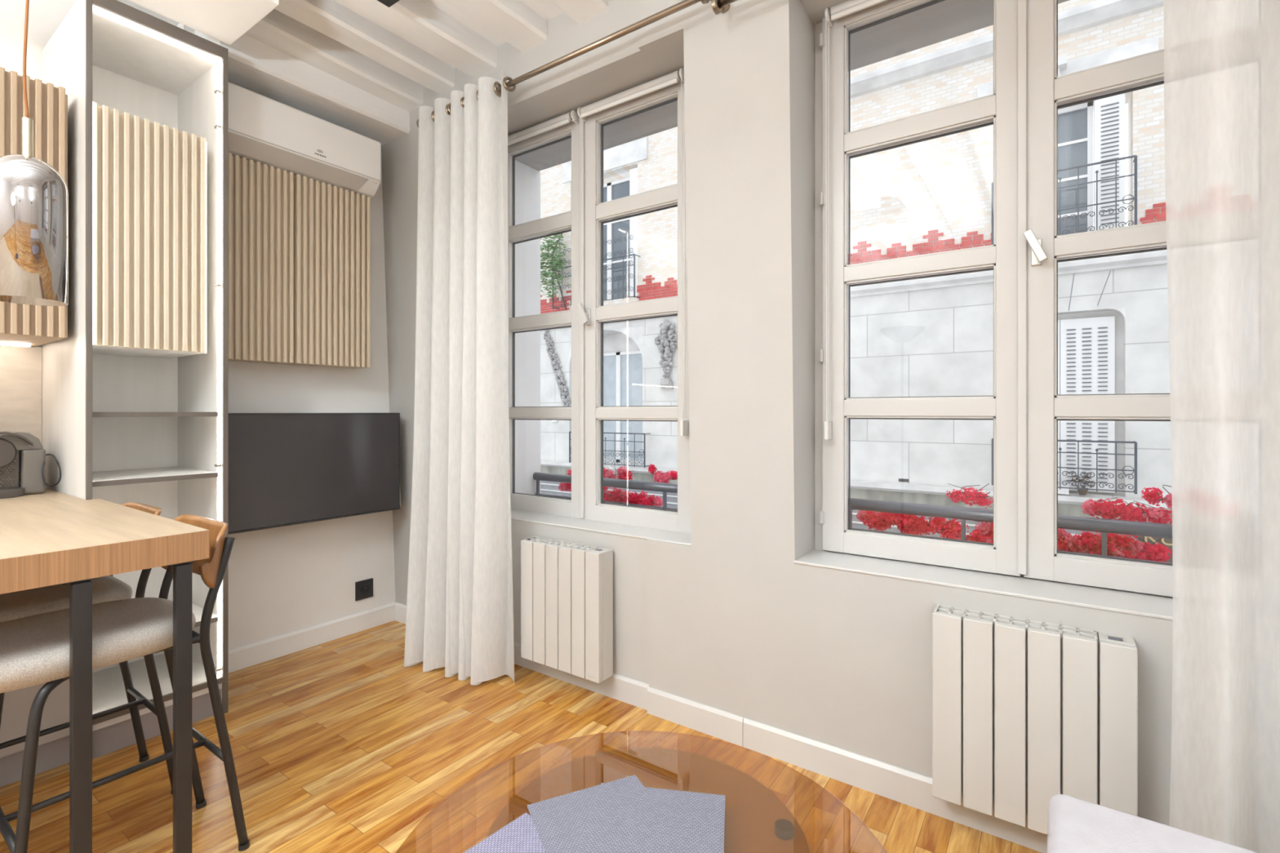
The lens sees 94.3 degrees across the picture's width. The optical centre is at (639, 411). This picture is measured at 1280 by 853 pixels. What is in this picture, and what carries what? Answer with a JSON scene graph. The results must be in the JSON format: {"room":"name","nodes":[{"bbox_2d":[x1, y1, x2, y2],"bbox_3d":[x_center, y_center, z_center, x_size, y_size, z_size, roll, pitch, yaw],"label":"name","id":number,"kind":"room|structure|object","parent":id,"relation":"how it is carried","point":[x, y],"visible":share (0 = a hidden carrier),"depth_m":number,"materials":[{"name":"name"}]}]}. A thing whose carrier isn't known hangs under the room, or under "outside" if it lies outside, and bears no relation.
{"room":"studio apartment","nodes":[
{"label":"studio apartment","id":0,"kind":"room"},
{"bbox_2d":[0,0,76,347],"bbox_3d":[-3.238,-0.265,1.425,0.260,2.930,5.420,0,0,35],"label":"wall","id":1,"kind":"structure","parent":0,"point":[45,16],"depth_m":2.36,"materials":[{"name":"paint"}]},
{"bbox_2d":[0,345,41,444],"bbox_3d":[-3.110,0.013,1.367,0.014,0.535,2.472,0,0,35],"label":"backsplash","id":2,"kind":"structure","parent":1,"relation":"attached to","point":[20,367],"depth_m":2.33,"materials":[{"name":"stone"}]},
{"bbox_2d":[0,66,67,346],"bbox_3d":[-2.900,-0.684,1.209,0.538,0.875,2.453,0,0,35],"label":"upper cabinet","id":3,"kind":"object","parent":1,"relation":"attached to","point":[21,325],"visible":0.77,"depth_m":2.00,"materials":[{"name":"brown wood"}]},
{"bbox_2d":[177,22,395,649],"bbox_3d":[-1.786,-0.265,3.081,0.220,2.930,1.040,0,0,35],"label":"wall","id":4,"kind":"structure","parent":0,"point":[285,580],"depth_m":3.04,"materials":[{"name":"paint"}]},
{"bbox_2d":[228,152,370,368],"bbox_3d":[-1.696,-0.679,2.868,0.169,0.898,0.752,0,0,35],"label":"upper cabinet","id":5,"kind":"object","parent":4,"relation":"attached to","point":[300,247],"visible":0.84,"depth_m":2.82,"materials":[{"name":"brown wood"}]},
{"bbox_2d":[194,29,409,145],"bbox_3d":[-1.583,-1.614,2.940,0.278,0.232,0.960,0,0,35],"label":"ceiling beam","id":6,"kind":"structure","parent":4,"relation":"attached to","point":[258,67],"depth_m":2.82,"materials":[{"name":"paint"}]},
{"bbox_2d":[228,81,381,198],"bbox_3d":[-1.667,-1.278,2.861,0.222,0.287,0.775,0,0,35],"label":"air conditioner","id":7,"kind":"object","parent":4,"relation":"attached to","point":[264,130],"visible":0.77,"depth_m":2.79,"materials":[{"name":"plastic"}]},
{"bbox_2d":[228,602,395,672],"bbox_3d":[-1.706,1.150,3.017,0.044,0.100,0.985,0,0,35],"label":"baseboard","id":8,"kind":"structure","parent":4,"relation":"attached to","point":[247,655],"depth_m":3.01,"materials":[{"name":"paint"}]},
{"bbox_2d":[228,413,399,534],"bbox_3d":[-1.646,0.270,2.921,0.191,0.524,0.900,0,0,35],"label":"television","id":9,"kind":"object","parent":4,"relation":"attached to","point":[285,468],"visible":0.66,"depth_m":2.84,"materials":[{"name":"black plastic"}]},
{"bbox_2d":[355,577,373,600],"bbox_3d":[-1.512,0.979,3.261,0.022,0.102,0.100,0,0,35],"label":"wall outlet","id":10,"kind":"object","parent":4,"relation":"attached to","point":[363,588],"visible":1,"depth_m":3.26,"materials":[{"name":"black plastic"}]},
{"bbox_2d":[117,0,563,67],"bbox_3d":[-0.483,-1.782,-0.516,7.000,0.135,5.400,0,0,35],"label":"ceiling","id":11,"kind":"structure","parent":0,"point":[547,10],"depth_m":2.56,"materials":[{"name":"paint"}]},
{"bbox_2d":[0,0,68,306],"bbox_3d":[-1.600,-1.002,1.550,0.154,1.426,0.154,0,0,35],"label":"pendant lamp","id":12,"kind":"object","parent":11,"relation":"hanging from","point":[34,195],"visible":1,"depth_m":1.51,"materials":[{"name":"glass"}]},
{"bbox_2d":[128,0,279,44],"bbox_3d":[-2.693,-1.593,0.482,0.415,0.275,4.300,0,0,35],"label":"trim","id":13,"kind":"structure","parent":11,"relation":"attached to","point":[225,21],"depth_m":2.17,"materials":[{"name":"paint"}]},
{"bbox_2d":[244,8,422,111],"bbox_3d":[-1.439,-1.669,2.839,0.194,0.123,0.960,0,0,35],"label":"ceiling beam","id":14,"kind":"structure","parent":11,"relation":"attached to","point":[277,29],"depth_m":2.77,"materials":[{"name":"paint"}]},
{"bbox_2d":[274,0,455,93],"bbox_3d":[-2.451,-1.674,0.910,0.164,0.112,5.280,0,0,35],"label":"ceiling beam","id":15,"kind":"structure","parent":11,"relation":"attached to","point":[330,18],"depth_m":2.64,"materials":[{"name":"paint"}]},
{"bbox_2d":[377,0,399,7],"bbox_3d":[-0.952,-1.631,2.223,0.070,0.173,0.070,0,0,35],"label":"ceiling spotlight","id":16,"kind":"object","parent":11,"relation":"attached to","point":[388,3],"visible":1,"depth_m":2.24,"materials":[{"name":"black metal"}]},
{"bbox_2d":[333,0,497,78],"bbox_3d":[-2.216,-1.672,0.746,0.201,0.116,5.280,0,0,35],"label":"ceiling beam","id":17,"kind":"structure","parent":11,"relation":"attached to","point":[420,23],"depth_m":2.56,"materials":[{"name":"paint"}]},
{"bbox_2d":[444,0,547,51],"bbox_3d":[-1.946,-1.678,0.557,0.189,0.104,5.280,0,0,35],"label":"ceiling beam","id":18,"kind":"structure","parent":11,"relation":"attached to","point":[513,21],"depth_m":2.49,"materials":[{"name":"paint"}]},
{"bbox_2d":[550,0,608,23],"bbox_3d":[-1.669,-1.680,0.363,0.182,0.101,5.280,0,0,35],"label":"trim","id":19,"kind":"structure","parent":11,"relation":"attached to","point":[580,11],"depth_m":2.40,"materials":[{"name":"paint"}]},
{"bbox_2d":[0,620,1041,852],"bbox_3d":[-0.483,1.260,-0.516,7.000,0.120,5.400,0,0,35],"label":"floor","id":20,"kind":"structure","parent":0,"point":[338,745],"depth_m":2.00,"materials":[{"name":"brown wood"}]},
{"bbox_2d":[0,679,69,786],"bbox_3d":[-2.862,0.787,1.193,0.618,0.825,2.472,0,0,35],"label":"base cabinet","id":21,"kind":"object","parent":20,"relation":"on","point":[53,748],"visible":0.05,"depth_m":1.93,"materials":[{"name":"grey laminate"}]},
{"bbox_2d":[0,502,173,795],"bbox_3d":[-1.740,0.753,1.734,0.407,0.893,0.570,0,0,35],"label":"bar stool","id":22,"kind":"object","parent":20,"relation":"on","point":[33,602],"visible":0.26,"depth_m":1.80,"materials":[{"name":"black metal"}]},
{"bbox_2d":[0,488,209,852],"bbox_3d":[-2.278,0.750,1.171,1.568,0.900,1.906,0,0,35],"label":"table","id":23,"kind":"object","parent":20,"relation":"on","point":[51,537],"visible":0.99,"depth_m":1.42,"materials":[{"name":"brown wood"}]},
{"bbox_2d":[0,431,61,498],"bbox_3d":[-2.295,0.185,2.147,0.295,0.229,0.246,0,0,35],"label":"coffee machine","id":24,"kind":"object","parent":23,"relation":"on","point":[22,455],"visible":1,"depth_m":2.12,"materials":[{"name":"plastic"}]},
{"bbox_2d":[0,486,24,498],"bbox_3d":[-2.318,0.285,2.107,0.284,0.030,0.152,0,0,35],"label":"drip tray","id":25,"kind":"object","parent":24,"relation":"on","point":[5,491],"depth_m":2.07,"materials":[{"name":"plastic"}]},
{"bbox_2d":[0,514,249,852],"bbox_3d":[-1.368,0.753,1.495,0.407,0.893,0.570,0,0,35],"label":"bar stool","id":26,"kind":"object","parent":20,"relation":"on","point":[34,650],"visible":0.73,"depth_m":1.46,"materials":[{"name":"beige fabric"}]},
{"bbox_2d":[41,0,228,759],"bbox_3d":[-2.023,-0.122,2.374,0.638,2.645,0.423,0,0,35],"label":"shelving tower","id":27,"kind":"object","parent":20,"relation":"on","point":[135,397],"visible":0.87,"depth_m":2.30,"materials":[{"name":"wood"}]},
{"bbox_2d":[404,68,515,685],"bbox_3d":[-0.851,-0.140,2.719,0.655,2.671,0.229,0,0,38],"label":"curtain","id":28,"kind":"object","parent":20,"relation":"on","point":[460,618],"visible":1,"depth_m":2.67,"materials":[{"name":"fabric"}]},
{"bbox_2d":[421,734,862,852],"bbox_3d":[0.003,1.000,1.042,0.898,0.400,0.898,0,0,35],"label":"coffee table","id":29,"kind":"object","parent":20,"relation":"on","point":[757,820],"visible":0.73,"depth_m":1.32,"materials":[{"name":"orange glass"}]},
{"bbox_2d":[463,813,545,852],"bbox_3d":[-0.173,0.798,0.935,0.400,0.002,0.300,0,0,41],"label":"placemat","id":30,"kind":"object","parent":29,"relation":"on","point":[521,835],"visible":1,"depth_m":1.10,"materials":[{"name":"grey fabric"}]},
{"bbox_2d":[526,774,644,852],"bbox_3d":[-0.044,0.796,1.084,0.240,0.002,0.360,0,0,-25],"label":"placemat","id":31,"kind":"object","parent":29,"relation":"on","point":[560,822],"visible":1,"depth_m":1.17,"materials":[{"name":"grey fabric"}]},
{"bbox_2d":[576,782,725,852],"bbox_3d":[0.015,0.793,1.048,0.262,0.002,0.400,0,0,9],"label":"placemat","id":32,"kind":"object","parent":31,"relation":"on","point":[622,819],"visible":1,"depth_m":1.14,"materials":[{"name":"grey fabric"}]},
{"bbox_2d":[1047,794,1257,852],"bbox_3d":[0.920,0.975,0.455,1.045,0.450,1.130,0,0,35],"label":"sofa","id":33,"kind":"object","parent":20,"relation":"on","point":[1074,825],"visible":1,"depth_m":1.05,"materials":[{"name":"white fabric"}]},
{"bbox_2d":[557,482,571,492],"bbox_3d":[-0.388,0.423,3.386,0.222,0.090,0.105,0,0,35],"label":"flowers","id":34,"kind":"object","parent":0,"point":[565,486],"visible":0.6,"depth_m":3.38,"materials":[{"name":"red plant"}]},
{"bbox_2d":[603,465,632,479],"bbox_3d":[-0.137,0.340,3.213,0.257,0.098,0.095,0,0,43],"label":"flowers","id":35,"kind":"object","parent":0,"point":[623,473],"visible":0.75,"depth_m":3.17,"materials":[{"name":"red plant"}]},
{"bbox_2d":[603,486,640,505],"bbox_3d":[-0.133,0.448,3.222,0.333,0.131,0.112,0,0,35],"label":"flowers","id":36,"kind":"object","parent":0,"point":[630,498],"visible":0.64,"depth_m":3.16,"materials":[{"name":"red plant"}]},
{"bbox_2d":[608,487,662,509],"bbox_3d":[-0.026,0.470,3.161,0.335,0.112,0.115,0,0,35],"label":"flowers","id":37,"kind":"object","parent":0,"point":[651,500],"visible":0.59,"depth_m":3.11,"materials":[{"name":"red plant"}]},
{"bbox_2d":[381,0,1173,826],"bbox_3d":[1.181,-0.225,1.861,7.000,3.250,0.656,0,0,35],"label":"wall","id":38,"kind":"structure","parent":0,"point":[726,620],"depth_m":2.12,"materials":[{"name":"paint"}]},
{"bbox_2d":[507,110,578,145],"bbox_3d":[-0.533,-1.378,2.938,0.572,0.058,0.056,0,0,35],"label":"roller blind","id":39,"kind":"object","parent":38,"relation":"attached to","point":[566,118],"visible":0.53,"depth_m":2.86,"materials":[{"name":"white paint"}]},
{"bbox_2d":[520,536,613,683],"bbox_3d":[-0.312,0.832,2.564,0.447,0.526,0.128,0,0,35],"label":"radiator","id":40,"kind":"object","parent":38,"relation":"attached to","point":[566,588],"visible":1,"depth_m":2.48,"materials":[{"name":"metal"}]},
{"bbox_2d":[524,536,598,551],"bbox_3d":[-0.346,0.828,2.580,0.372,0.514,0.074,0,0,35],"label":"grille","id":41,"kind":"object","parent":40,"relation":"attached to","point":[544,541],"depth_m":2.56,"materials":[{"name":"metal"}]},
{"bbox_2d":[566,468,571,475],"bbox_3d":[-0.341,0.346,3.357,0.172,0.088,0.092,0,0,35],"label":"branch","id":42,"kind":"object","parent":38,"relation":"attached to","point":[569,470],"visible":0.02,"depth_m":3.37,"materials":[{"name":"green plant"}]},
{"bbox_2d":[416,0,729,127],"bbox_3d":[-0.389,-1.425,2.512,1.650,0.052,0.141,0,0,35],"label":"curtain rod","id":43,"kind":"object","parent":38,"relation":"attached to","point":[682,5],"visible":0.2,"depth_m":2.26,"materials":[{"name":"brown metal"}]},
{"bbox_2d":[507,80,691,545],"bbox_3d":[-0.288,-0.447,2.748,1.383,1.937,0.249,0,0,35],"label":"window","id":44,"kind":"structure","parent":38,"relation":"attached to","point":[586,510],"depth_m":2.76,"materials":[{"name":"white paint"}]},
{"bbox_2d":[577,67,688,435],"bbox_3d":[-0.044,-0.653,2.596,0.565,1.507,0.056,0,0,35],"label":"roller blind","id":45,"kind":"object","parent":38,"relation":"attached to","point":[673,77],"visible":0.89,"depth_m":2.48,"materials":[{"name":"white paint"}]},
{"bbox_2d":[648,463,677,483],"bbox_3d":[0.135,0.328,3.013,0.246,0.110,0.087,0,0,35],"label":"flowers","id":46,"kind":"object","parent":38,"relation":"attached to","point":[660,477],"visible":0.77,"depth_m":3.01,"materials":[{"name":"plant"}]},
{"bbox_2d":[395,602,1047,852],"bbox_3d":[1.218,1.150,1.574,6.410,0.100,0.078,0,0,35],"label":"baseboard","id":47,"kind":"structure","parent":38,"relation":"attached to","point":[906,787],"depth_m":2.00,"materials":[{"name":"white paint"}]},
{"bbox_2d":[711,0,737,14],"bbox_3d":[1.441,-1.372,1.219,2.857,0.052,0.123,0,0,35],"label":"curtain rod","id":48,"kind":"object","parent":38,"relation":"attached to","point":[717,5],"visible":1,"depth_m":1.99,"materials":[{"name":"brown metal"}]},
{"bbox_2d":[1164,0,1279,852],"bbox_3d":[1.625,-0.120,1.006,1.106,2.600,0.092,0,0,35],"label":"curtain","id":49,"kind":"object","parent":48,"relation":"hanging from","point":[1222,57],"visible":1,"depth_m":1.26,"materials":[{"name":"white fabric"}]},
{"bbox_2d":[824,0,887,439],"bbox_3d":[0.893,-0.661,1.940,0.571,1.522,0.056,0,0,35],"label":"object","id":50,"kind":"object","parent":38,"relation":"attached to","point":[850,6],"visible":1,"depth_m":2.08,"materials":[{"name":"white paint"}]},
{"bbox_2d":[945,483,993,508],"bbox_3d":[1.247,0.316,2.249,0.159,0.095,0.098,0,0,35],"label":"flowers","id":51,"kind":"object","parent":38,"relation":"attached to","point":[965,496],"visible":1,"depth_m":2.23,"materials":[{"name":"red plant"}]},
{"bbox_2d":[793,0,1173,620],"bbox_3d":[1.130,-0.453,1.742,1.305,1.934,0.269,0,0,35],"label":"window","id":52,"kind":"structure","parent":38,"relation":"attached to","point":[1025,408],"depth_m":1.81,"materials":[{"name":"white paint"}]},
{"bbox_2d":[932,604,1137,835],"bbox_3d":[1.045,0.832,1.601,0.450,0.526,0.108,0,0,35],"label":"radiator","id":53,"kind":"object","parent":38,"relation":"attached to","point":[1026,713],"visible":0.94,"depth_m":1.56,"materials":[{"name":"metal"}]},
{"bbox_2d":[933,604,1097,644],"bbox_3d":[1.017,0.828,1.626,0.375,0.514,0.074,0,0,35],"label":"grille","id":54,"kind":"object","parent":53,"relation":"attached to","point":[1061,630],"depth_m":1.61,"materials":[{"name":"metal"}]},
{"bbox_2d":[1141,484,1172,509],"bbox_3d":[1.758,0.285,1.895,0.239,0.102,0.104,0,0,35],"label":"flowers","id":55,"kind":"object","parent":38,"relation":"attached to","point":[1153,496],"visible":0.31,"depth_m":1.94,"materials":[{"name":"red plant"}]},
{"bbox_2d":[852,509,924,531],"bbox_3d":[1.005,0.444,2.419,0.283,0.103,0.112,0,0,35],"label":"flowers","id":56,"kind":"object","parent":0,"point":[882,521],"visible":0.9,"depth_m":2.40,"materials":[{"name":"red plant"}]},
{"bbox_2d":[892,513,953,535],"bbox_3d":[1.122,0.446,2.361,0.232,0.116,0.108,0,0,27],"label":"flowers","id":57,"kind":"object","parent":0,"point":[934,525],"visible":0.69,"depth_m":2.34,"materials":[{"name":"red plant"}]},
{"bbox_2d":[939,518,993,542],"bbox_3d":[1.260,0.477,2.236,0.255,0.131,0.112,0,0,35],"label":"flowers","id":58,"kind":"object","parent":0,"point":[952,532],"visible":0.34,"depth_m":2.25,"materials":[{"name":"red plant"}]},
{"bbox_2d":[973,520,993,537],"bbox_3d":[1.348,0.442,2.204,0.188,0.091,0.094,0,0,35],"label":"flowers","id":59,"kind":"object","parent":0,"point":[988,527],"visible":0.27,"depth_m":2.22,"materials":[{"name":"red plant"}]},
{"bbox_2d":[1057,528,1134,558],"bbox_3d":[1.540,0.467,2.043,0.277,0.141,0.110,0,0,35],"label":"flowers","id":60,"kind":"object","parent":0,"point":[1066,541],"visible":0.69,"depth_m":2.02,"materials":[{"name":"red plant"}]},
{"bbox_2d":[1066,533,1137,552],"bbox_3d":[1.559,0.465,2.068,0.272,0.113,0.109,0,0,35],"label":"flowers","id":61,"kind":"object","parent":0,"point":[1120,540],"visible":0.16,"depth_m":2.00,"materials":[{"name":"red plant"}]},
{"bbox_2d":[1080,497,1172,524],"bbox_3d":[1.625,0.334,1.977,0.250,0.091,0.108,0,0,35],"label":"flowers","id":62,"kind":"object","parent":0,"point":[1126,513],"visible":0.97,"depth_m":1.97,"materials":[{"name":"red plant"}]},
{"bbox_2d":[1084,532,1171,562],"bbox_3d":[1.644,0.461,2.017,0.245,0.109,0.108,0,0,35],"label":"flowers","id":63,"kind":"object","parent":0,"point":[1144,551],"visible":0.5,"depth_m":1.97,"materials":[{"name":"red plant"}]},
{"label":"outside","id":64,"kind":"structure","parent":0,"visible":0},
{"bbox_3d":[1.717,4.300,5.939,20.000,0.200,6.300,0,0,35],"label":"street","id":65,"kind":"object","parent":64,"visible":0},
{"bbox_2d":[539,0,1172,563],"bbox_3d":[2.423,-1.050,8.255,13.500,10.500,0.697,0,0,35],"label":"apartment building","id":66,"kind":"structure","parent":65,"relation":"on","point":[933,336],"depth_m":7.14,"materials":[{"name":"stone"}]},
{"bbox_2d":[540,231,567,310],"bbox_3d":[-1.579,-2.562,10.589,0.756,1.491,0.427,0,0,35],"label":"tree","id":67,"kind":"object","parent":66,"relation":"attached to","point":[557,263],"visible":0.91,"depth_m":10.52,"materials":[{"name":"green plant"}]},
{"bbox_2d":[629,167,637,296],"bbox_3d":[-0.053,-2.975,9.950,0.180,2.150,0.160,0,0,35],"label":"shutter","id":68,"kind":"object","parent":66,"relation":"hanging from","point":[633,172],"depth_m":9.90,"materials":[{"name":"white paint"}]},
{"bbox_2d":[898,478,908,482],"bbox_3d":[3.312,0.865,7.450,0.120,0.040,0.014,0,0,35],"label":"wall vent","id":69,"kind":"object","parent":66,"relation":"attached to","point":[900,480],"depth_m":7.45,"materials":[{"name":"grey metal"}]},
{"bbox_2d":[1057,320,1059,484],"bbox_3d":[4.494,-0.075,6.766,0.480,1.890,0.040,0,0,35],"label":"shutter","id":70,"kind":"object","parent":66,"relation":"hanging from","point":[1058,320],"depth_m":6.62,"materials":[{"name":"white paint"}]},
{"bbox_2d":[1057,483,1068,494],"bbox_3d":[4.490,0.849,6.604,0.460,0.098,0.130,0,0,35],"label":"window box","id":71,"kind":"object","parent":66,"relation":"on","point":[1064,491],"visible":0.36,"depth_m":6.45,"materials":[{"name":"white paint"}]},
{"bbox_2d":[1070,474,1096,495],"bbox_3d":[4.773,0.785,6.394,0.253,0.226,0.131,0,0,35],"label":"potted plant","id":72,"kind":"object","parent":66,"relation":"on","point":[1083,492],"visible":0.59,"depth_m":6.37,"materials":[{"name":"grey plant"}]},
{"bbox_2d":[1060,315,1115,493],"bbox_3d":[4.889,-0.075,6.489,0.475,1.890,0.040,0,0,35],"label":"shutter","id":73,"kind":"object","parent":66,"relation":"hanging from","point":[1087,343],"depth_m":6.47,"materials":[{"name":"white paint"}]},
{"bbox_2d":[1093,88,1124,231],"bbox_3d":[5.047,-2.650,6.385,0.255,1.500,0.150,0,0,35],"label":"shutter","id":74,"kind":"object","parent":66,"relation":"hanging from","point":[1108,112],"depth_m":6.32,"materials":[{"name":"white paint"}]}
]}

